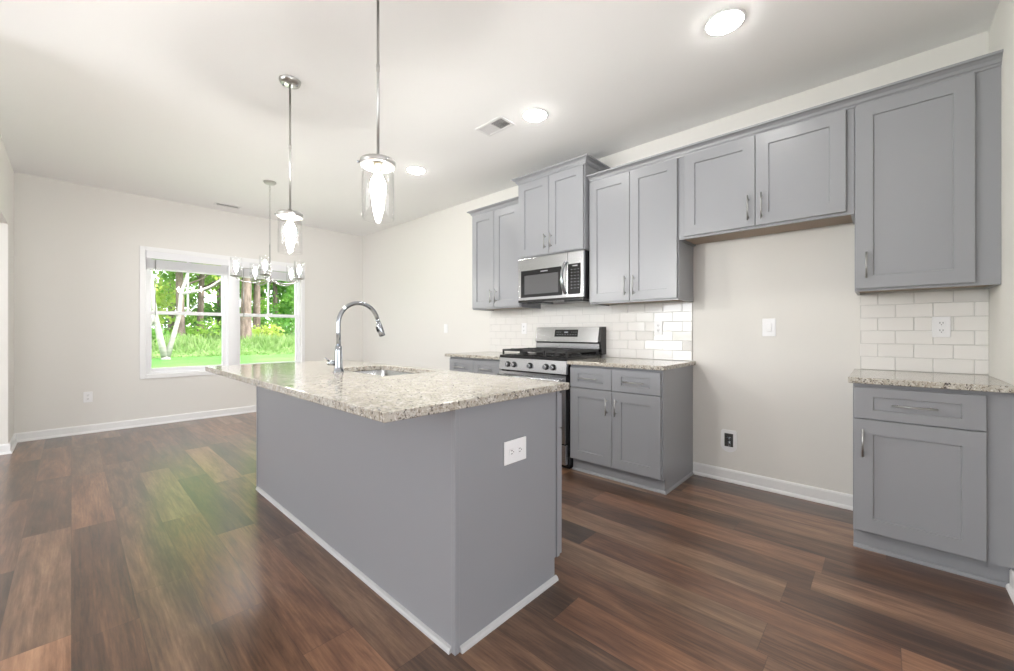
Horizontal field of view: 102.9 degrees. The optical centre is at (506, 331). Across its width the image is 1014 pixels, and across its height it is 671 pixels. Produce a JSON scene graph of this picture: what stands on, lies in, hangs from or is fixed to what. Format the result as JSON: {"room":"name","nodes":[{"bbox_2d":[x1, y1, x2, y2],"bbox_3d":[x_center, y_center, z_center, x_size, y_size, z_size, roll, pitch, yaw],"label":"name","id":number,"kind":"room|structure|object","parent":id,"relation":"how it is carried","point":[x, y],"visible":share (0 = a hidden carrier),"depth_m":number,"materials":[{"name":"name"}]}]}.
{"room":"kitchen","nodes":[
{"label":"kitchen","id":0,"kind":"room"},
{"bbox_2d":[0,135,13,444],"bbox_3d":[-3.955,-0.250,3.048,2.945,2.740,0.120,0,0,43],"label":"wall","id":1,"kind":"structure","parent":0,"point":[6,170],"depth_m":3.71,"materials":[{"name":"white paint"}]},
{"bbox_2d":[14,172,362,432],"bbox_3d":[-3.766,-0.190,5.513,0.130,2.860,3.990,0,0,43],"label":"wall","id":2,"kind":"structure","parent":0,"point":[77,246],"depth_m":4.63,"materials":[{"name":"white paint"}]},
{"bbox_2d":[83,391,92,402],"bbox_3d":[-4.636,0.720,4.472,0.009,0.117,0.072,0,0,43],"label":"wall outlet","id":3,"kind":"object","parent":2,"relation":"attached to","point":[87,396],"visible":1,"depth_m":4.47,"materials":[{"name":"white plastic"}]},
{"bbox_2d":[0,405,255,454],"bbox_3d":[-4.906,1.074,3.770,0.569,0.092,7.855,0,0,43],"label":"baseboard","id":4,"kind":"structure","parent":2,"relation":"attached to","point":[101,427],"depth_m":4.62,"materials":[{"name":"white wood"}]},
{"bbox_2d":[146,258,227,373],"bbox_3d":[-4.091,-0.230,5.184,0.100,1.480,0.837,0,0,43],"label":"window","id":5,"kind":"structure","parent":2,"relation":"in","point":[224,279],"depth_m":5.14,"materials":[{"name":"white plastic"}]},
{"bbox_2d":[140,246,304,378],"bbox_3d":[-3.710,-0.230,5.464,0.018,1.580,1.865,0,0,43],"label":"window frame","id":6,"kind":"structure","parent":2,"relation":"in","point":[143,249],"depth_m":4.99,"materials":[{"name":"white wood"}]},
{"bbox_2d":[146,251,228,316],"bbox_3d":[-4.032,-0.573,5.130,0.060,0.786,0.829,0,0,43],"label":"window blind","id":7,"kind":"object","parent":6,"relation":"attached to","point":[152,263],"visible":1,"depth_m":5.09,"materials":[{"name":"white plastic"}]},
{"bbox_2d":[236,261,300,318],"bbox_3d":[-3.403,-0.573,5.809,0.060,0.786,0.834,0,0,43],"label":"window blind","id":8,"kind":"object","parent":6,"relation":"attached to","point":[281,275],"visible":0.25,"depth_m":5.75,"materials":[{"name":"white vinyl"}]},
{"bbox_2d":[228,260,235,364],"bbox_3d":[-3.764,-0.230,5.511,0.134,1.480,0.090,0,0,43],"label":"trim","id":9,"kind":"structure","parent":2,"relation":"attached to","point":[231,271],"depth_m":5.46,"materials":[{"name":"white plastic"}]},
{"bbox_2d":[236,267,299,364],"bbox_3d":[-3.461,-0.230,5.863,0.100,1.480,0.842,0,0,43],"label":"window","id":10,"kind":"structure","parent":2,"relation":"in","point":[296,315],"depth_m":5.86,"materials":[{"name":"white plastic"}]},
{"bbox_2d":[0,0,999,235],"bbox_3d":[-1.484,-1.695,0.595,10.185,0.150,8.055,0,0,43],"label":"ceiling","id":11,"kind":"structure","parent":0,"point":[181,101],"depth_m":2.57,"materials":[{"name":"white paint"}]},
{"bbox_2d":[213,202,241,208],"bbox_3d":[-3.573,-1.616,5.170,0.130,0.008,0.280,0,0,43],"label":"ceiling vent","id":12,"kind":"object","parent":11,"relation":"in","point":[215,203],"visible":1,"depth_m":5.16,"materials":[{"name":"white metal"}]},
{"bbox_2d":[230,180,303,285],"bbox_3d":[-2.581,-1.062,4.359,0.684,1.115,0.677,0,0,43],"label":"chandelier","id":13,"kind":"object","parent":11,"relation":"hanging from","point":[267,182],"visible":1,"depth_m":4.36,"materials":[{"name":"silver metal"}]},
{"bbox_2d":[274,75,302,238],"bbox_3d":[-1.395,-1.064,2.605,0.166,1.112,0.159,0,0,43],"label":"pendant light","id":14,"kind":"object","parent":11,"relation":"hanging from","point":[288,81],"visible":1,"depth_m":2.60,"materials":[{"name":"silver metal"}]},
{"bbox_2d":[286,214,293,221],"bbox_3d":[-1.400,-0.735,2.608,0.042,0.050,0.042,0,0,43],"label":"socket","id":15,"kind":"object","parent":14,"relation":"attached to","point":[289,218],"depth_m":2.59,"materials":[{"name":"white metal"}]},
{"bbox_2d":[357,0,395,197],"bbox_3d":[-0.579,-1.065,1.826,0.166,1.110,0.159,0,0,43],"label":"pendant light","id":16,"kind":"object","parent":11,"relation":"hanging from","point":[379,164],"visible":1,"depth_m":1.82,"materials":[{"name":"silver metal"}]},
{"bbox_2d":[373,160,382,173],"bbox_3d":[-0.584,-0.743,1.829,0.042,0.050,0.042,0,0,43],"label":"socket","id":17,"kind":"object","parent":16,"relation":"attached to","point":[377,164],"depth_m":1.81,"materials":[{"name":"white metal"}]},
{"bbox_2d":[406,166,425,173],"bbox_3d":[-0.910,-1.605,4.043,0.196,0.029,0.196,0,0,43],"label":"recessed light","id":18,"kind":"object","parent":11,"relation":"in","point":[412,169],"visible":1,"depth_m":4.00,"materials":[{"name":"white plastic"}]},
{"bbox_2d":[475,115,515,136],"bbox_3d":[-0.093,-1.616,3.179,0.290,0.008,0.165,0,0,43],"label":"ceiling vent","id":19,"kind":"object","parent":11,"relation":"in","point":[500,123],"visible":1,"depth_m":3.17,"materials":[{"name":"white metal"}]},
{"bbox_2d":[522,108,547,121],"bbox_3d":[0.209,-1.605,3.018,0.196,0.029,0.196,0,0,43],"label":"recessed light","id":20,"kind":"object","parent":11,"relation":"in","point":[533,114],"visible":1,"depth_m":2.99,"materials":[{"name":"white plastic"}]},
{"bbox_2d":[704,7,745,36],"bbox_3d":[1.137,-1.605,2.112,0.196,0.029,0.196,0,0,43],"label":"recessed light","id":21,"kind":"object","parent":11,"relation":"in","point":[725,21],"visible":1,"depth_m":2.09,"materials":[{"name":"white plastic"}]},
{"bbox_2d":[0,412,1013,670],"bbox_3d":[-1.469,1.180,0.582,9.945,0.120,7.855,0,0,43],"label":"floor","id":22,"kind":"structure","parent":0,"point":[158,547],"depth_m":1.77,"materials":[{"name":"wood"}]},
{"bbox_2d":[256,386,561,655],"bbox_3d":[-0.759,0.691,2.383,2.216,0.858,0.681,0,0,43],"label":"kitchen island","id":23,"kind":"object","parent":22,"relation":"on","point":[427,511],"visible":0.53,"depth_m":1.65,"materials":[{"name":"grey wood"}]},
{"bbox_2d":[205,360,568,422],"bbox_3d":[-0.861,0.245,2.262,2.260,0.030,0.935,0,0,43],"label":"island countertop","id":24,"kind":"structure","parent":23,"relation":"on","point":[427,391],"depth_m":1.70,"materials":[{"name":"stone"}]},
{"bbox_2d":[325,301,384,372],"bbox_3d":[-0.892,0.023,2.404,0.062,0.414,0.368,0,0,43],"label":"faucet","id":25,"kind":"object","parent":24,"relation":"on","point":[337,362],"visible":1,"depth_m":2.32,"materials":[{"name":"silver metal"}]},
{"bbox_2d":[354,370,413,375],"bbox_3d":[-0.754,0.358,2.459,0.684,0.194,0.400,0,0,43],"label":"sink","id":26,"kind":"object","parent":24,"relation":"in","point":[374,372],"visible":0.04,"depth_m":2.74,"materials":[{"name":"silver metal"}]},
{"bbox_2d":[504,436,525,465],"bbox_3d":[0.035,0.477,1.624,0.009,0.092,0.132,0,0,43],"label":"wall outlet","id":27,"kind":"object","parent":23,"relation":"attached to","point":[514,450],"visible":1,"depth_m":1.62,"materials":[{"name":"white plastic"}]},
{"bbox_2d":[509,448,514,455],"bbox_3d":[0.020,0.477,1.605,0.003,0.029,0.030,0,0,43],"label":"receptacle","id":28,"kind":"object","parent":27,"relation":"attached to","point":[511,450],"depth_m":1.60,"materials":[{"name":"white plastic"}]},
{"bbox_2d":[517,445,521,453],"bbox_3d":[0.052,0.477,1.640,0.003,0.029,0.030,0,0,43],"label":"receptacle","id":29,"kind":"object","parent":27,"relation":"attached to","point":[519,447],"depth_m":1.64,"materials":[{"name":"white plastic"}]},
{"bbox_2d":[450,357,501,374],"bbox_3d":[-0.141,0.691,4.264,0.771,0.858,0.646,0,0,43],"label":"base cabinet","id":30,"kind":"object","parent":22,"relation":"on","point":[472,365],"visible":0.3,"depth_m":4.04,"materials":[{"name":"grey wood"}]},
{"bbox_2d":[445,351,508,359],"bbox_3d":[-0.152,0.246,4.280,0.816,0.030,0.640,0,0,43],"label":"countertop","id":31,"kind":"structure","parent":30,"relation":"on","point":[480,355],"depth_m":4.14,"materials":[{"name":"stone"}]},
{"bbox_2d":[497,327,605,468],"bbox_3d":[0.396,0.536,3.713,0.754,1.168,0.706,0,0,43],"label":"gas range","id":32,"kind":"object","parent":22,"relation":"on","point":[555,346],"visible":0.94,"depth_m":3.60,"materials":[{"name":"silver metal"}]},
{"bbox_2d":[500,352,600,360],"bbox_3d":[0.393,0.219,3.710,0.746,0.030,0.550,0,0,43],"label":"cooktop","id":33,"kind":"object","parent":32,"relation":"in","point":[522,356],"depth_m":3.55,"materials":[{"name":"black metal"}]},
{"bbox_2d":[570,365,693,494],"bbox_3d":[0.983,0.691,3.221,0.767,0.858,0.646,0,0,43],"label":"base cabinet","id":34,"kind":"object","parent":22,"relation":"on","point":[634,427],"visible":0.94,"depth_m":2.98,"materials":[{"name":"grey wood"}]},
{"bbox_2d":[567,357,695,370],"bbox_3d":[0.987,0.246,3.223,0.780,0.030,0.640,0,0,43],"label":"countertop","id":35,"kind":"structure","parent":34,"relation":"on","point":[634,363],"depth_m":3.06,"materials":[{"name":"stone"}]},
{"bbox_2d":[853,383,1013,587],"bbox_3d":[2.175,0.691,2.116,0.531,0.858,0.646,0,0,43],"label":"base cabinet","id":36,"kind":"object","parent":22,"relation":"on","point":[933,468],"visible":0.89,"depth_m":1.89,"materials":[{"name":"grey wood"}]},
{"bbox_2d":[848,369,1013,392],"bbox_3d":[2.171,0.246,2.125,0.548,0.030,0.640,0,0,43],"label":"countertop","id":37,"kind":"structure","parent":36,"relation":"on","point":[971,382],"depth_m":1.97,"materials":[{"name":"stone"}]},
{"bbox_2d":[363,31,988,494],"bbox_3d":[0.159,-0.190,4.511,6.986,2.860,0.120,0,0,43],"label":"wall","id":38,"kind":"structure","parent":0,"point":[787,396],"depth_m":2.95,"materials":[{"name":"white paint"}]},
{"bbox_2d":[444,324,447,332],"bbox_3d":[-0.807,-0.045,5.317,0.072,0.117,0.011,0,0,43],"label":"light switch","id":39,"kind":"object","parent":38,"relation":"attached to","point":[445,325],"visible":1,"depth_m":5.31,"materials":[{"name":"white plastic"}]},
{"bbox_2d":[467,196,540,310],"bbox_3d":[-0.049,-0.790,4.368,0.758,1.090,0.368,0,0,43],"label":"upper cabinet","id":40,"kind":"object","parent":38,"relation":"attached to","point":[494,226],"visible":0.8,"depth_m":4.23,"materials":[{"name":"grey wood"}]},
{"bbox_2d":[511,154,609,259],"bbox_3d":[0.499,-1.097,3.812,0.854,0.781,0.438,0,0,43],"label":"upper cabinet","id":41,"kind":"object","parent":38,"relation":"attached to","point":[553,201],"visible":0.73,"depth_m":3.62,"materials":[{"name":"grey wood"}]},
{"bbox_2d":[518,250,588,304],"bbox_3d":[0.492,-0.485,3.803,0.740,0.430,0.459,0,0,43],"label":"microwave","id":42,"kind":"object","parent":41,"relation":"attached to","point":[562,278],"visible":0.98,"depth_m":3.64,"materials":[{"name":"silver metal"}]},
{"bbox_2d":[490,302,691,360],"bbox_3d":[0.633,-0.006,3.980,2.280,0.472,0.013,0,0,43],"label":"tile backsplash","id":43,"kind":"structure","parent":38,"relation":"attached to","point":[629,328],"depth_m":3.62,"materials":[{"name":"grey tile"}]},
{"bbox_2d":[522,323,526,333],"bbox_3d":[0.185,-0.038,4.384,0.072,0.117,0.009,0,0,43],"label":"wall outlet","id":44,"kind":"object","parent":43,"relation":"attached to","point":[524,325],"visible":1,"depth_m":4.37,"materials":[{"name":"white plastic"}]},
{"bbox_2d":[654,321,662,334],"bbox_3d":[1.266,-0.033,3.381,0.072,0.117,0.009,0,0,43],"label":"wall outlet","id":45,"kind":"object","parent":43,"relation":"attached to","point":[658,325],"visible":1,"depth_m":3.38,"materials":[{"name":"white plastic"}]},
{"bbox_2d":[589,158,692,305],"bbox_3d":[1.077,-0.763,3.324,0.751,1.050,0.368,0,0,43],"label":"upper cabinet","id":46,"kind":"object","parent":38,"relation":"attached to","point":[637,254],"visible":0.91,"depth_m":3.17,"materials":[{"name":"grey wood"}]},
{"bbox_2d":[721,429,736,451],"bbox_3d":[1.660,0.817,3.026,0.112,0.165,0.025,0,0,43],"label":"water supply box","id":47,"kind":"object","parent":38,"relation":"attached to","point":[728,437],"visible":1,"depth_m":3.02,"materials":[{"name":"white plastic"}]},
{"bbox_2d":[679,108,854,246],"bbox_3d":[1.712,-0.982,2.735,0.978,0.612,0.368,0,0,43],"label":"upper cabinet","id":48,"kind":"object","parent":38,"relation":"attached to","point":[799,176],"visible":0.94,"depth_m":2.58,"materials":[{"name":"grey wood"}]},
{"bbox_2d":[587,49,1003,182],"bbox_3d":[1.528,-1.308,2.695,2.266,0.055,0.050,0,0,43],"label":"crown molding","id":49,"kind":"structure","parent":48,"relation":"attached to","point":[993,59],"depth_m":2.38,"materials":[{"name":"grey wood"}]},
{"bbox_2d":[762,318,775,335],"bbox_3d":[1.849,-0.032,2.853,0.082,0.125,0.011,0,0,43],"label":"wall outlet","id":50,"kind":"object","parent":38,"relation":"attached to","point":[768,325],"visible":1,"depth_m":2.85,"materials":[{"name":"white plastic"}]},
{"bbox_2d":[693,462,852,510],"bbox_3d":[1.831,1.074,2.861,0.984,0.092,0.024,0,0,43],"label":"baseboard","id":51,"kind":"structure","parent":38,"relation":"attached to","point":[810,493],"depth_m":2.81,"materials":[{"name":"white wood"}]},
{"bbox_2d":[860,289,988,374],"bbox_3d":[2.395,-0.001,2.346,0.521,0.462,0.012,0,0,43],"label":"tile backsplash","id":52,"kind":"structure","parent":38,"relation":"attached to","point":[896,328],"depth_m":2.33,"materials":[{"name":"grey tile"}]},
{"bbox_2d":[932,316,950,336],"bbox_3d":[2.452,-0.028,2.281,0.072,0.117,0.009,0,0,43],"label":"wall outlet","id":53,"kind":"object","parent":52,"relation":"attached to","point":[941,326],"visible":1,"depth_m":2.28,"materials":[{"name":"white plastic"}]},
{"bbox_2d":[938,321,944,325],"bbox_3d":[2.450,-0.049,2.279,0.030,0.029,0.003,0,0,43],"label":"receptacle","id":54,"kind":"object","parent":53,"relation":"attached to","point":[940,323],"depth_m":2.28,"materials":[{"name":"grey plastic"}]},
{"bbox_2d":[938,328,944,332],"bbox_3d":[2.450,-0.007,2.279,0.030,0.029,0.003,0,0,43],"label":"receptacle","id":55,"kind":"object","parent":53,"relation":"attached to","point":[940,330],"depth_m":2.28,"materials":[{"name":"grey plastic"}]},
{"bbox_2d":[855,66,1000,294],"bbox_3d":[2.268,-0.759,2.219,0.534,1.058,0.368,0,0,43],"label":"upper cabinet","id":56,"kind":"object","parent":38,"relation":"attached to","point":[928,158],"visible":1,"depth_m":2.10,"materials":[{"name":"grey wood"}]},
{"bbox_2d":[989,0,1013,384],"bbox_3d":[2.140,-0.190,1.599,0.120,2.860,1.455,0,0,43],"label":"wall","id":57,"kind":"structure","parent":0,"point":[1001,31],"depth_m":1.88,"materials":[{"name":"white paint"}]},
{"bbox_2d":[1006,569,1013,603],"bbox_3d":[3.014,1.074,0.383,3.103,0.092,0.909,0,0,43],"label":"baseboard","id":58,"kind":"structure","parent":57,"relation":"attached to","point":[1010,586],"depth_m":1.73,"materials":[{"name":"white wood"}]},
{"label":"outside","id":59,"kind":"structure","parent":0,"visible":0},
{"bbox_2d":[152,328,294,367],"bbox_3d":[-20.030,0.334,32.223,60.000,1.772,80.000,0,0,43],"label":"lawn","id":60,"kind":"structure","parent":59,"point":[181,361],"depth_m":11.14,"materials":[{"name":"green plant"}]},
{"bbox_2d":[152,326,168,342],"bbox_3d":[-11.941,0.197,13.224,1.511,0.994,1.408,0,0,43],"label":"bush","id":61,"kind":"object","parent":60,"relation":"on","point":[153,330],"visible":0.07,"depth_m":13.17,"materials":[{"name":"green plant"}]},
{"bbox_2d":[151,275,175,326],"bbox_3d":[-14.211,-3.753,14.084,4.648,8.741,5.087,0,0,-3],"label":"tree","id":62,"kind":"object","parent":60,"relation":"on","point":[159,300],"visible":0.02,"depth_m":15.64,"materials":[{"name":"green plant"}]},
{"bbox_2d":[153,259,207,336],"bbox_3d":[-11.955,-3.217,14.839,3.435,7.722,3.896,0,0,-6],"label":"tree","id":63,"kind":"object","parent":60,"relation":"on","point":[178,275],"visible":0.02,"depth_m":14.86,"materials":[{"name":"brown plant"}]},
{"bbox_2d":[151,262,220,359],"bbox_3d":[-9.039,-1.350,11.133,1.046,4.261,3.024,0,0,43],"label":"forked tree","id":64,"kind":"object","parent":60,"relation":"on","point":[165,353],"visible":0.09,"depth_m":10.78,"materials":[{"name":"white plant"}]},
{"bbox_2d":[153,264,220,333],"bbox_3d":[-13.463,-3.561,17.750,4.048,8.287,4.163,0,0,43],"label":"tree","id":65,"kind":"object","parent":60,"relation":"on","point":[200,305],"visible":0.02,"depth_m":17.72,"materials":[{"name":"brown plant"}]},
{"bbox_2d":[154,273,219,331],"bbox_3d":[-17.034,-4.037,20.165,5.038,9.037,4.667,0,0,3],"label":"tree","id":66,"kind":"object","parent":60,"relation":"on","point":[191,319],"visible":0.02,"depth_m":19.55,"materials":[{"name":"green plant"}]},
{"bbox_2d":[162,316,221,339],"bbox_3d":[-12.870,-0.003,16.305,2.241,1.285,1.919,0,0,13],"label":"bush","id":67,"kind":"object","parent":60,"relation":"on","point":[188,329],"visible":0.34,"depth_m":16.31,"materials":[{"name":"green plant"}]},
{"bbox_2d":[159,275,252,328],"bbox_3d":[-16.252,-4.022,22.436,4.289,9.022,4.869,0,0,5],"label":"tree","id":68,"kind":"object","parent":60,"relation":"on","point":[217,306],"visible":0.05,"depth_m":22.14,"materials":[{"name":"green plant"}]},
{"bbox_2d":[190,318,221,335],"bbox_3d":[-13.398,-0.076,18.740,2.413,1.483,2.330,0,0,43],"label":"bush","id":69,"kind":"object","parent":60,"relation":"on","point":[194,323],"visible":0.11,"depth_m":18.16,"materials":[{"name":"green plant"}]},
{"bbox_2d":[175,275,252,322],"bbox_3d":[-19.404,-4.208,27.292,4.679,9.155,4.740,0,0,43],"label":"tree","id":70,"kind":"object","parent":60,"relation":"on","point":[205,275],"visible":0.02,"depth_m":27.44,"materials":[{"name":"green plant"}]},
{"bbox_2d":[152,329,294,357],"bbox_3d":[-9.979,0.296,16.797,9.393,0.955,10.212,0,0,43],"label":"grass","id":71,"kind":"structure","parent":60,"relation":"on","point":[211,345],"depth_m":13.33,"materials":[{"name":"green plant"}]},
{"bbox_2d":[219,265,269,328],"bbox_3d":[-12.115,-3.452,19.286,3.291,8.137,4.353,0,0,-8],"label":"tree","id":72,"kind":"object","parent":60,"relation":"on","point":[256,294],"visible":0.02,"depth_m":19.31,"materials":[{"name":"brown plant"}]},
{"bbox_2d":[240,268,251,343],"bbox_3d":[-10.371,-3.710,15.937,3.850,8.779,3.636,0,0,43],"label":"tree","id":73,"kind":"object","parent":60,"relation":"on","point":[246,323],"visible":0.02,"depth_m":15.92,"materials":[{"name":"brown plant"}]},
{"bbox_2d":[240,271,293,331],"bbox_3d":[-12.101,-3.499,21.613,4.261,8.205,5.265,0,0,43],"label":"tree","id":74,"kind":"object","parent":60,"relation":"on","point":[275,296],"visible":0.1,"depth_m":21.29,"materials":[{"name":"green plant"}]},
{"bbox_2d":[240,279,294,327],"bbox_3d":[-14.877,-4.037,25.191,5.209,9.084,4.298,0,0,43],"label":"tree","id":75,"kind":"object","parent":60,"relation":"on","point":[261,296],"visible":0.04,"depth_m":24.82,"materials":[{"name":"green plant"}]},
{"bbox_2d":[252,322,286,337],"bbox_3d":[-10.558,0.121,17.660,1.802,1.100,1.820,0,0,43],"label":"bush","id":76,"kind":"object","parent":60,"relation":"on","point":[265,329],"visible":0.37,"depth_m":17.70,"materials":[{"name":"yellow plant"}]},
{"bbox_2d":[260,312,294,335],"bbox_3d":[-10.905,-0.132,19.901,1.966,1.583,3.015,0,0,-11],"label":"bush","id":77,"kind":"object","parent":60,"relation":"on","point":[286,323],"visible":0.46,"depth_m":19.32,"materials":[{"name":"green plant"}]},
{"bbox_2d":[271,285,294,330],"bbox_3d":[-12.950,-3.881,26.385,4.781,8.857,4.292,0,0,34],"label":"tree","id":78,"kind":"object","parent":60,"relation":"on","point":[271,285],"visible":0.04,"depth_m":25.84,"materials":[{"name":"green plant"}]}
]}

